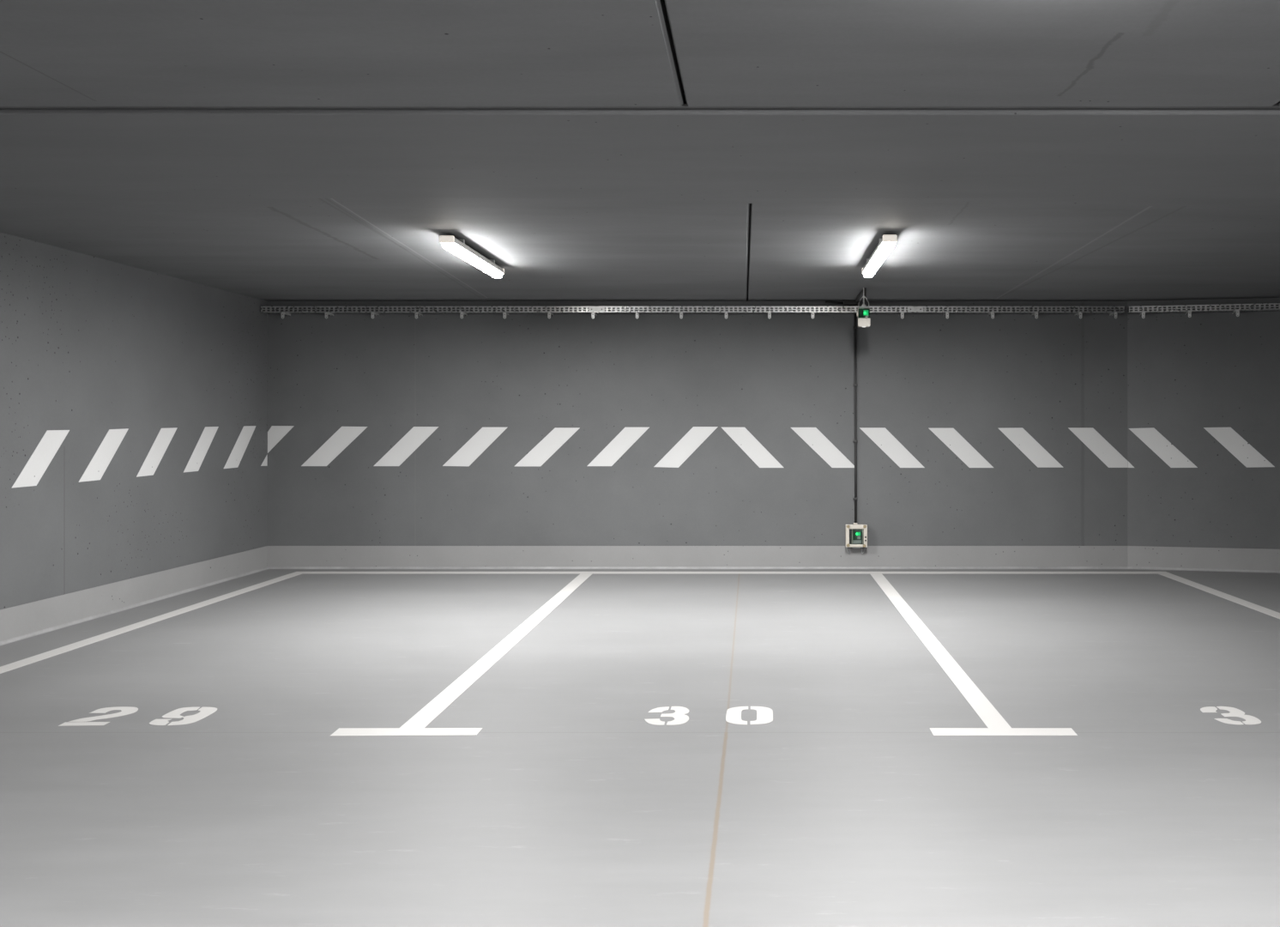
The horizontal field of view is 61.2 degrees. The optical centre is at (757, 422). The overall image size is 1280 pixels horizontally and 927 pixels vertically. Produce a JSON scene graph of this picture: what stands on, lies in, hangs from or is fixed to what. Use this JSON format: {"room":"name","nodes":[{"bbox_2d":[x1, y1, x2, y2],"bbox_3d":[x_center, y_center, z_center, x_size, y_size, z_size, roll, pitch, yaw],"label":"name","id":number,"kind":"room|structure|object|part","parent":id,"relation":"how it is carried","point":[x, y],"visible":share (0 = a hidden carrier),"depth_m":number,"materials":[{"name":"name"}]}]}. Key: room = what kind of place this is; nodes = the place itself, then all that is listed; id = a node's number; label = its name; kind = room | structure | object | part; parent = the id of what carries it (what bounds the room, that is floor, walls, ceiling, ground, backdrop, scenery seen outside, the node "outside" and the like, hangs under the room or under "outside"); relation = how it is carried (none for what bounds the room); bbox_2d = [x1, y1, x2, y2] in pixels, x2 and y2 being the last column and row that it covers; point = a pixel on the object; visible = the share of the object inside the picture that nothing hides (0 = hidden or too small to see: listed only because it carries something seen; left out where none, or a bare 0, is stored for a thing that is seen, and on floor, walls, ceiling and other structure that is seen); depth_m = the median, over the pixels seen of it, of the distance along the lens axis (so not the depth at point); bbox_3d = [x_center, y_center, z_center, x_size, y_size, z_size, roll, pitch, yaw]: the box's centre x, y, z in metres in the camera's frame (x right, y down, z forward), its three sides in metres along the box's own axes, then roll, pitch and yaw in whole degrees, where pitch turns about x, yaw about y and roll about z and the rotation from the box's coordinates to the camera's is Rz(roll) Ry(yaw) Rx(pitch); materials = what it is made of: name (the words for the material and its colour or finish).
{"room":"parking garage","nodes":[
{"label":"parking garage","id":0,"kind":"room"},
{"bbox_2d":[0,232,267,609],"bbox_3d":[-4.734,-0.065,1.450,0.305,2.750,16.910,0,0,1],"label":"wall","id":1,"kind":"structure","parent":0,"point":[90,346],"depth_m":7.48,"materials":[{"name":"grey paint"}]},
{"bbox_2d":[11,429,69,488],"bbox_3d":[-4.472,0.217,6.700,0.002,0.344,0.527,0,0,1],"label":"stripe","id":2,"kind":"object","parent":1,"relation":"attached to","point":[51,442],"depth_m":6.69,"materials":[{"name":"white paint"}]},
{"bbox_2d":[78,428,128,482],"bbox_3d":[-4.459,0.213,7.323,0.002,0.349,0.542,0,0,1],"label":"stripe","id":3,"kind":"object","parent":1,"relation":"attached to","point":[105,453],"depth_m":7.32,"materials":[{"name":"white paint"}]},
{"bbox_2d":[0,545,268,645],"bbox_3d":[-4.575,1.207,1.325,0.023,0.206,16.654,0,0,1],"label":"baseboard","id":4,"kind":"structure","parent":1,"relation":"attached to","point":[22,621],"depth_m":7.48,"materials":[{"name":"grey concrete"}]},
{"bbox_2d":[136,427,177,476],"bbox_3d":[-4.446,0.210,7.946,0.002,0.350,0.523,0,0,1],"label":"stripe","id":5,"kind":"object","parent":1,"relation":"attached to","point":[165,436],"depth_m":7.94,"materials":[{"name":"white paint"}]},
{"bbox_2d":[183,426,218,471],"bbox_3d":[-4.433,0.204,8.550,0.002,0.353,0.520,0,0,1],"label":"stripe","id":6,"kind":"object","parent":1,"relation":"attached to","point":[202,445],"depth_m":8.54,"materials":[{"name":"white paint"}]},
{"bbox_2d":[223,425,255,468],"bbox_3d":[-4.420,0.202,9.162,0.002,0.354,0.553,0,0,1],"label":"stripe","id":7,"kind":"object","parent":1,"relation":"attached to","point":[233,461],"depth_m":9.15,"materials":[{"name":"white paint"}]},
{"bbox_2d":[0,568,1279,926],"bbox_3d":[2.400,1.410,1.475,15.200,0.200,16.950,0,0,0],"label":"floor","id":8,"kind":"structure","parent":0,"point":[567,806],"depth_m":4.18,"materials":[{"name":"grey concrete"}]},
{"bbox_2d":[58,706,217,725],"bbox_3d":[-2.745,1.310,4.795,0.572,0.002,0.312,0,0,0],"label":"parking number","id":9,"kind":"object","parent":8,"relation":"on","point":[204,711],"visible":1,"depth_m":4.79,"materials":[{"name":"white paint"}]},
{"bbox_2d":[0,573,301,673],"bbox_3d":[-4.015,1.310,6.893,0.110,0.002,4.885,0,0,0],"label":"parking line","id":10,"kind":"object","parent":8,"relation":"on","point":[6,667],"visible":1,"depth_m":6.86,"materials":[{"name":"white paint"}]},
{"bbox_2d":[329,573,592,736],"bbox_3d":[-1.487,1.309,6.912,0.616,0.002,4.845,0,0,0],"label":"parking line","id":11,"kind":"object","parent":8,"relation":"on","point":[416,725],"visible":1,"depth_m":5.22,"materials":[{"name":"white paint"}]},
{"bbox_3d":[-1.486,1.310,6.969,0.109,0.002,4.732,0,0,0],"label":"stem","id":12,"kind":"part","parent":11,"relation":"part of","materials":[{"name":"white paint"}]},
{"bbox_2d":[644,706,772,724],"bbox_3d":[-0.216,1.310,4.807,0.570,0.002,0.307,0,0,0],"label":"bay number","id":13,"kind":"object","parent":8,"relation":"on","point":[764,715],"visible":1,"depth_m":4.79,"materials":[{"name":"white paint"}]},
{"bbox_2d":[292,571,1169,573],"bbox_3d":[-0.233,1.310,9.400,7.665,0.002,0.130,0,0,0],"label":"floor line","id":14,"kind":"object","parent":8,"relation":"on","point":[295,571],"visible":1,"depth_m":9.37,"materials":[{"name":"white paint"}]},
{"bbox_2d":[869,573,1077,735],"bbox_3d":[1.042,1.309,6.915,0.609,0.002,4.840,0,0,0],"label":"parking line","id":15,"kind":"object","parent":8,"relation":"on","point":[996,724],"visible":1,"depth_m":5.18,"materials":[{"name":"white paint"}]},
{"bbox_3d":[1.035,1.310,6.969,0.102,0.002,4.732,0,0,0],"label":"stem","id":16,"kind":"part","parent":15,"relation":"part of","materials":[{"name":"white paint"}]},
{"bbox_2d":[1158,573,1279,618],"bbox_3d":[3.546,1.310,6.918,0.122,0.002,4.835,0,0,0],"label":"floor line","id":17,"kind":"object","parent":8,"relation":"on","point":[1248,604],"visible":1,"depth_m":8.12,"materials":[{"name":"white paint"}]},
{"bbox_2d":[1200,706,1261,724],"bbox_3d":[2.117,1.310,4.810,0.200,0.002,0.300,0,0,0],"label":"bay number","id":18,"kind":"object","parent":8,"relation":"on","point":[1234,711],"visible":1,"depth_m":4.80,"materials":[{"name":"white paint"}]},
{"bbox_2d":[0,0,1279,301],"bbox_3d":[2.650,-1.266,1.375,15.700,0.347,17.150,0,0,0],"label":"ceiling","id":19,"kind":"structure","parent":0,"point":[55,54],"depth_m":3.77,"materials":[{"name":"concrete"}]},
{"bbox_2d":[439,235,504,277],"bbox_3d":[-1.835,-1.079,6.965,0.090,0.096,1.280,0,-1,0],"label":"ceiling lamp","id":20,"kind":"object","parent":19,"relation":"attached to","point":[458,247],"visible":1,"depth_m":6.76,"materials":[{"name":"white plastic"}]},
{"bbox_2d":[0,108,1279,198],"bbox_3d":[2.600,-1.150,4.669,14.260,0.046,1.413,0,0,0],"label":"ceiling beam","id":21,"kind":"structure","parent":19,"relation":"attached to","point":[45,153],"depth_m":4.49,"materials":[{"name":"grey concrete"}]},
{"bbox_2d":[825,288,866,305],"bbox_3d":[0.747,-1.047,9.194,0.286,0.113,0.882,0,0,0],"label":"cable","id":22,"kind":"object","parent":19,"relation":"attached to","point":[844,302],"visible":1,"depth_m":9.55,"materials":[{"name":"black plastic"}]},
{"bbox_2d":[856,287,870,326],"bbox_3d":[0.860,-0.942,8.731,0.110,0.332,0.082,0,0,0],"label":"control box","id":23,"kind":"object","parent":19,"relation":"hanging from","point":[863,312],"visible":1,"depth_m":8.70,"materials":[{"name":"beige plastic"}]},
{"bbox_3d":[0.866,-1.027,8.743,0.036,0.163,0.036,0,0,0],"label":"suspension rod","id":24,"kind":"part","parent":23,"relation":"part of","materials":[{"name":"metal"}]},
{"bbox_2d":[862,234,897,277],"bbox_3d":[0.778,-1.079,6.935,0.090,0.096,1.280,0,-1,0],"label":"ceiling lamp","id":25,"kind":"object","parent":19,"relation":"attached to","point":[886,244],"visible":1,"depth_m":6.67,"materials":[{"name":"white plastic"}]},
{"bbox_2d":[267,295,1127,545],"bbox_3d":[-0.540,-0.065,9.775,7.740,2.750,0.250,0,0,0],"label":"wall","id":26,"kind":"structure","parent":0,"point":[530,375],"depth_m":9.65,"materials":[{"name":"grey paint"}]},
{"bbox_2d":[260,425,294,465],"bbox_3d":[-4.291,0.204,9.589,0.244,0.359,0.124,0,0,0],"label":"stripe","id":27,"kind":"object","parent":26,"relation":"attached to","point":[275,433],"depth_m":9.65,"materials":[{"name":"white paint"}]},
{"bbox_2d":[281,312,290,318],"bbox_3d":[-4.210,-0.954,9.575,0.027,0.056,0.143,0,0,0],"label":"bracket","id":28,"kind":"object","parent":26,"relation":"attached to","point":[283,314],"visible":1,"depth_m":9.51,"materials":[{"name":"metal"}]},
{"bbox_2d":[325,312,333,318],"bbox_3d":[-3.823,-0.954,9.575,0.027,0.056,0.143,0,0,0],"label":"bracket","id":29,"kind":"object","parent":26,"relation":"attached to","point":[326,313],"visible":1,"depth_m":9.51,"materials":[{"name":"metal"}]},
{"bbox_2d":[301,426,367,465],"bbox_3d":[-3.808,0.208,9.649,0.601,0.357,0.002,0,0,0],"label":"stripe","id":30,"kind":"object","parent":26,"relation":"attached to","point":[344,436],"depth_m":9.65,"materials":[{"name":"white paint"}]},
{"bbox_2d":[371,312,379,318],"bbox_3d":[-3.412,-0.954,9.575,0.027,0.056,0.143,0,0,0],"label":"bracket","id":31,"kind":"object","parent":26,"relation":"attached to","point":[372,313],"visible":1,"depth_m":9.51,"materials":[{"name":"metal"}]},
{"bbox_2d":[374,426,438,465],"bbox_3d":[-3.163,0.209,9.649,0.590,0.355,0.002,0,0,0],"label":"stripe","id":32,"kind":"object","parent":26,"relation":"attached to","point":[416,436],"depth_m":9.65,"materials":[{"name":"white paint"}]},
{"bbox_2d":[415,312,422,318],"bbox_3d":[-3.025,-0.954,9.575,0.027,0.056,0.143,0,0,0],"label":"bracket","id":33,"kind":"object","parent":26,"relation":"attached to","point":[416,313],"visible":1,"depth_m":9.51,"materials":[{"name":"metal"}]},
{"bbox_2d":[260,306,597,313],"bbox_3d":[-2.913,-1.009,9.553,2.973,0.054,0.108,0,0,0],"label":"cable tray","id":34,"kind":"object","parent":26,"relation":"attached to","point":[577,310],"visible":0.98,"depth_m":9.50,"materials":[{"name":"metal"}]},
{"bbox_3d":[-2.913,-1.008,9.606,2.973,0.051,0.002,0,0,0],"label":"rail","id":35,"kind":"part","parent":34,"relation":"part of","materials":[{"name":"metal"}]},
{"bbox_3d":[-2.913,-0.983,9.553,2.973,0.002,0.101,0,0,0],"label":"plate","id":36,"kind":"part","parent":34,"relation":"part of","materials":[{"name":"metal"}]},
{"bbox_2d":[460,312,467,318],"bbox_3d":[-2.622,-0.954,9.575,0.027,0.056,0.143,0,0,0],"label":"bracket","id":37,"kind":"object","parent":26,"relation":"attached to","point":[461,313],"visible":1,"depth_m":9.51,"materials":[{"name":"metal"}]},
{"bbox_2d":[442,427,507,465],"bbox_3d":[-2.541,0.213,9.649,0.588,0.353,0.002,0,0,0],"label":"stripe","id":38,"kind":"object","parent":26,"relation":"attached to","point":[484,437],"depth_m":9.65,"materials":[{"name":"white paint"}]},
{"bbox_2d":[502,312,509,318],"bbox_3d":[-2.242,-0.954,9.575,0.027,0.056,0.143,0,0,0],"label":"bracket","id":39,"kind":"object","parent":26,"relation":"attached to","point":[504,314],"visible":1,"depth_m":9.51,"materials":[{"name":"metal"}]},
{"bbox_2d":[514,427,579,465],"bbox_3d":[-1.894,0.215,9.649,0.594,0.348,0.002,0,0,0],"label":"stripe","id":40,"kind":"object","parent":26,"relation":"attached to","point":[558,437],"depth_m":9.65,"materials":[{"name":"white paint"}]},
{"bbox_2d":[547,312,553,318],"bbox_3d":[-1.847,-0.954,9.575,0.027,0.056,0.143,0,0,0],"label":"bracket","id":41,"kind":"object","parent":26,"relation":"attached to","point":[549,314],"visible":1,"depth_m":9.51,"materials":[{"name":"metal"}]},
{"bbox_2d":[591,312,596,318],"bbox_3d":[-1.459,-0.954,9.575,0.027,0.056,0.143,0,0,0],"label":"bracket","id":42,"kind":"object","parent":26,"relation":"attached to","point":[592,313],"visible":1,"depth_m":9.51,"materials":[{"name":"metal"}]},
{"bbox_2d":[587,427,649,465],"bbox_3d":[-1.253,0.212,9.649,0.565,0.351,0.002,0,0,0],"label":"stripe","id":43,"kind":"object","parent":26,"relation":"attached to","point":[627,437],"depth_m":9.65,"materials":[{"name":"white paint"}]},
{"bbox_2d":[679,312,683,318],"bbox_3d":[-0.676,-0.954,9.575,0.027,0.056,0.143,0,0,0],"label":"bracket","id":44,"kind":"object","parent":26,"relation":"attached to","point":[681,314],"visible":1,"depth_m":9.51,"materials":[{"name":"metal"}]},
{"bbox_2d":[654,426,718,467],"bbox_3d":[-0.645,0.216,9.649,0.578,0.368,0.002,0,0,0],"label":"wall stripe","id":45,"kind":"object","parent":26,"relation":"attached to","point":[696,436],"depth_m":9.65,"materials":[{"name":"white paint"}]},
{"bbox_2d":[267,545,1128,568],"bbox_3d":[-0.540,1.207,9.639,7.740,0.206,0.023,0,0,0],"label":"baseboard","id":46,"kind":"structure","parent":26,"relation":"attached to","point":[279,557],"depth_m":9.65,"materials":[{"name":"grey concrete"}]},
{"bbox_2d":[588,306,915,313],"bbox_3d":[-0.048,-1.009,9.549,2.891,0.054,0.115,0,0,0],"label":"cable tray","id":47,"kind":"object","parent":26,"relation":"attached to","point":[599,309],"visible":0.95,"depth_m":9.50,"materials":[{"name":"metal"}]},
{"bbox_3d":[-1.424,-1.008,9.497,0.140,0.041,0.002,0,0,0],"label":"coupler plate","id":48,"kind":"part","parent":47,"relation":"part of","materials":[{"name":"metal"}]},
{"bbox_3d":[-0.013,-1.008,9.606,2.821,0.051,0.002,0,0,0],"label":"rail","id":49,"kind":"part","parent":47,"relation":"part of","materials":[{"name":"metal"}]},
{"bbox_3d":[-0.013,-0.983,9.553,2.821,0.002,0.101,0,0,0],"label":"plate","id":50,"kind":"part","parent":47,"relation":"part of","materials":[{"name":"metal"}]},
{"bbox_2d":[721,427,783,467],"bbox_3d":[-0.045,0.219,9.649,0.569,0.366,0.002,0,0,0],"label":"wall stripe","id":51,"kind":"object","parent":26,"relation":"attached to","point":[742,437],"depth_m":9.65,"materials":[{"name":"white paint"}]},
{"bbox_2d":[790,427,854,467],"bbox_3d":[0.593,0.220,9.649,0.596,0.364,0.002,0,0,0],"label":"wall stripe","id":52,"kind":"object","parent":26,"relation":"attached to","point":[812,437],"depth_m":9.65,"materials":[{"name":"white paint"}]},
{"bbox_2d":[852,305,857,522],"bbox_3d":[0.878,-0.083,9.635,0.038,1.986,0.032,0,0,0],"label":"cable conduit","id":53,"kind":"object","parent":26,"relation":"attached to","point":[854,384],"visible":1,"depth_m":9.62,"materials":[{"name":"black plastic"}]},
{"bbox_2d":[845,522,867,553],"bbox_3d":[0.883,1.035,9.603,0.192,0.278,0.094,0,0,0],"label":"wall control box","id":54,"kind":"object","parent":26,"relation":"attached to","point":[855,534],"visible":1,"depth_m":9.57,"materials":[{"name":"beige plastic"}]},
{"bbox_2d":[859,427,924,467],"bbox_3d":[1.212,0.222,9.649,0.590,0.360,0.002,0,0,0],"label":"wall stripe","id":55,"kind":"object","parent":26,"relation":"attached to","point":[881,437],"depth_m":9.65,"materials":[{"name":"white paint"}]},
{"bbox_2d":[899,312,904,318],"bbox_3d":[1.284,-0.954,9.575,0.027,0.056,0.143,0,0,0],"label":"bracket","id":56,"kind":"object","parent":26,"relation":"attached to","point":[901,313],"visible":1,"depth_m":9.51,"materials":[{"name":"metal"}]},
{"bbox_2d":[943,312,948,318],"bbox_3d":[1.683,-0.954,9.575,0.027,0.056,0.143,0,0,0],"label":"bracket","id":57,"kind":"object","parent":26,"relation":"attached to","point":[946,314],"visible":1,"depth_m":9.51,"materials":[{"name":"metal"}]},
{"bbox_2d":[929,428,993,467],"bbox_3d":[1.832,0.223,9.649,0.592,0.359,0.002,0,0,0],"label":"wall stripe","id":58,"kind":"object","parent":26,"relation":"attached to","point":[962,448],"depth_m":9.65,"materials":[{"name":"white paint"}]},
{"bbox_2d":[988,312,994,318],"bbox_3d":[2.086,-0.954,9.575,0.027,0.056,0.143,0,0,0],"label":"bracket","id":59,"kind":"object","parent":26,"relation":"attached to","point":[992,314],"visible":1,"depth_m":9.51,"materials":[{"name":"metal"}]},
{"bbox_2d":[907,306,1124,313],"bbox_3d":[2.291,-1.009,9.549,1.922,0.054,0.115,0,0,0],"label":"cable tray","id":60,"kind":"object","parent":26,"relation":"attached to","point":[917,309],"visible":0.99,"depth_m":9.50,"materials":[{"name":"metal"}]},
{"bbox_3d":[1.399,-1.008,9.497,0.140,0.041,0.002,0,0,0],"label":"coupler plate","id":61,"kind":"part","parent":60,"relation":"part of","materials":[{"name":"metal"}]},
{"bbox_3d":[2.326,-0.983,9.553,1.852,0.002,0.101,0,0,0],"label":"plate","id":62,"kind":"part","parent":60,"relation":"part of","materials":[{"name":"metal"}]},
{"bbox_3d":[2.326,-1.008,9.606,1.852,0.051,0.002,0,0,0],"label":"rail","id":63,"kind":"part","parent":60,"relation":"part of","materials":[{"name":"metal"}]},
{"bbox_2d":[998,427,1063,467],"bbox_3d":[2.458,0.220,9.649,0.592,0.357,0.002,0,0,0],"label":"wall stripe","id":64,"kind":"object","parent":26,"relation":"attached to","point":[1019,437],"depth_m":9.65,"materials":[{"name":"white paint"}]},
{"bbox_2d":[1031,312,1038,318],"bbox_3d":[2.474,-0.954,9.575,0.027,0.056,0.143,0,0,0],"label":"bracket","id":65,"kind":"object","parent":26,"relation":"attached to","point":[1035,314],"visible":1,"depth_m":9.51,"materials":[{"name":"metal"}]},
{"bbox_2d":[1074,312,1081,318],"bbox_3d":[2.865,-0.954,9.575,0.027,0.056,0.143,0,0,0],"label":"bracket","id":66,"kind":"object","parent":26,"relation":"attached to","point":[1078,313],"visible":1,"depth_m":9.51,"materials":[{"name":"metal"}]},
{"bbox_2d":[1068,427,1134,467],"bbox_3d":[3.091,0.221,9.643,0.597,0.360,0.014,0,0,0],"label":"wall stripe","id":67,"kind":"object","parent":26,"relation":"attached to","point":[1089,437],"depth_m":9.65,"materials":[{"name":"white paint"}]},
{"bbox_2d":[1109,312,1116,318],"bbox_3d":[3.177,-0.954,9.575,0.027,0.056,0.143,0,0,0],"label":"bracket","id":68,"kind":"object","parent":26,"relation":"attached to","point":[1113,313],"visible":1,"depth_m":9.51,"materials":[{"name":"metal"}]},
{"bbox_2d":[1127,297,1279,549],"bbox_3d":[6.711,-0.065,9.090,6.950,2.750,0.250,0,0,12],"label":"wall","id":69,"kind":"structure","parent":0,"point":[1186,375],"depth_m":9.52,"materials":[{"name":"grey paint"}]},
{"bbox_2d":[1139,312,1145,318],"bbox_3d":[3.428,-0.954,9.554,0.027,0.056,0.143,0,0,12],"label":"bracket","id":70,"kind":"object","parent":69,"relation":"attached to","point":[1142,313],"visible":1,"depth_m":9.49,"materials":[{"name":"metal"}]},
{"bbox_2d":[1129,427,1197,467],"bbox_3d":[3.625,0.220,9.589,0.588,0.358,0.002,0,0,12],"label":"wall stripe","id":71,"kind":"object","parent":69,"relation":"attached to","point":[1150,437],"depth_m":9.59,"materials":[{"name":"white paint"}]},
{"bbox_2d":[1185,311,1191,317],"bbox_3d":[3.806,-0.954,9.477,0.027,0.056,0.143,0,0,12],"label":"bracket","id":72,"kind":"object","parent":69,"relation":"attached to","point":[1189,313],"visible":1,"depth_m":9.41,"materials":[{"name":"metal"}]},
{"bbox_2d":[1127,545,1279,573],"bbox_3d":[6.708,1.207,8.951,6.900,0.206,0.023,0,0,12],"label":"baseboard","id":73,"kind":"structure","parent":69,"relation":"attached to","point":[1138,557],"depth_m":9.52,"materials":[{"name":"grey concrete"}]},
{"bbox_2d":[1127,302,1279,313],"bbox_3d":[5.361,-1.009,9.138,4.200,0.054,0.108,0,0,11],"label":"cable tray","id":74,"kind":"object","parent":69,"relation":"attached to","point":[1268,306],"visible":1,"depth_m":9.41,"materials":[{"name":"metal"}]},
{"bbox_3d":[5.361,-0.983,9.137,4.200,0.002,0.101,0,0,12],"label":"plate","id":75,"kind":"part","parent":74,"relation":"part of","materials":[{"name":"metal"}]},
{"bbox_2d":[1232,309,1239,316],"bbox_3d":[4.192,-0.954,9.399,0.027,0.056,0.143,0,0,11],"label":"bracket","id":76,"kind":"object","parent":69,"relation":"attached to","point":[1237,311],"visible":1,"depth_m":9.33,"materials":[{"name":"metal"}]},
{"bbox_2d":[1203,427,1274,467],"bbox_3d":[4.249,0.213,9.463,0.593,0.355,0.002,0,0,11],"label":"wall stripe","id":77,"kind":"object","parent":69,"relation":"attached to","point":[1228,437],"depth_m":9.46,"materials":[{"name":"white paint"}]}
]}

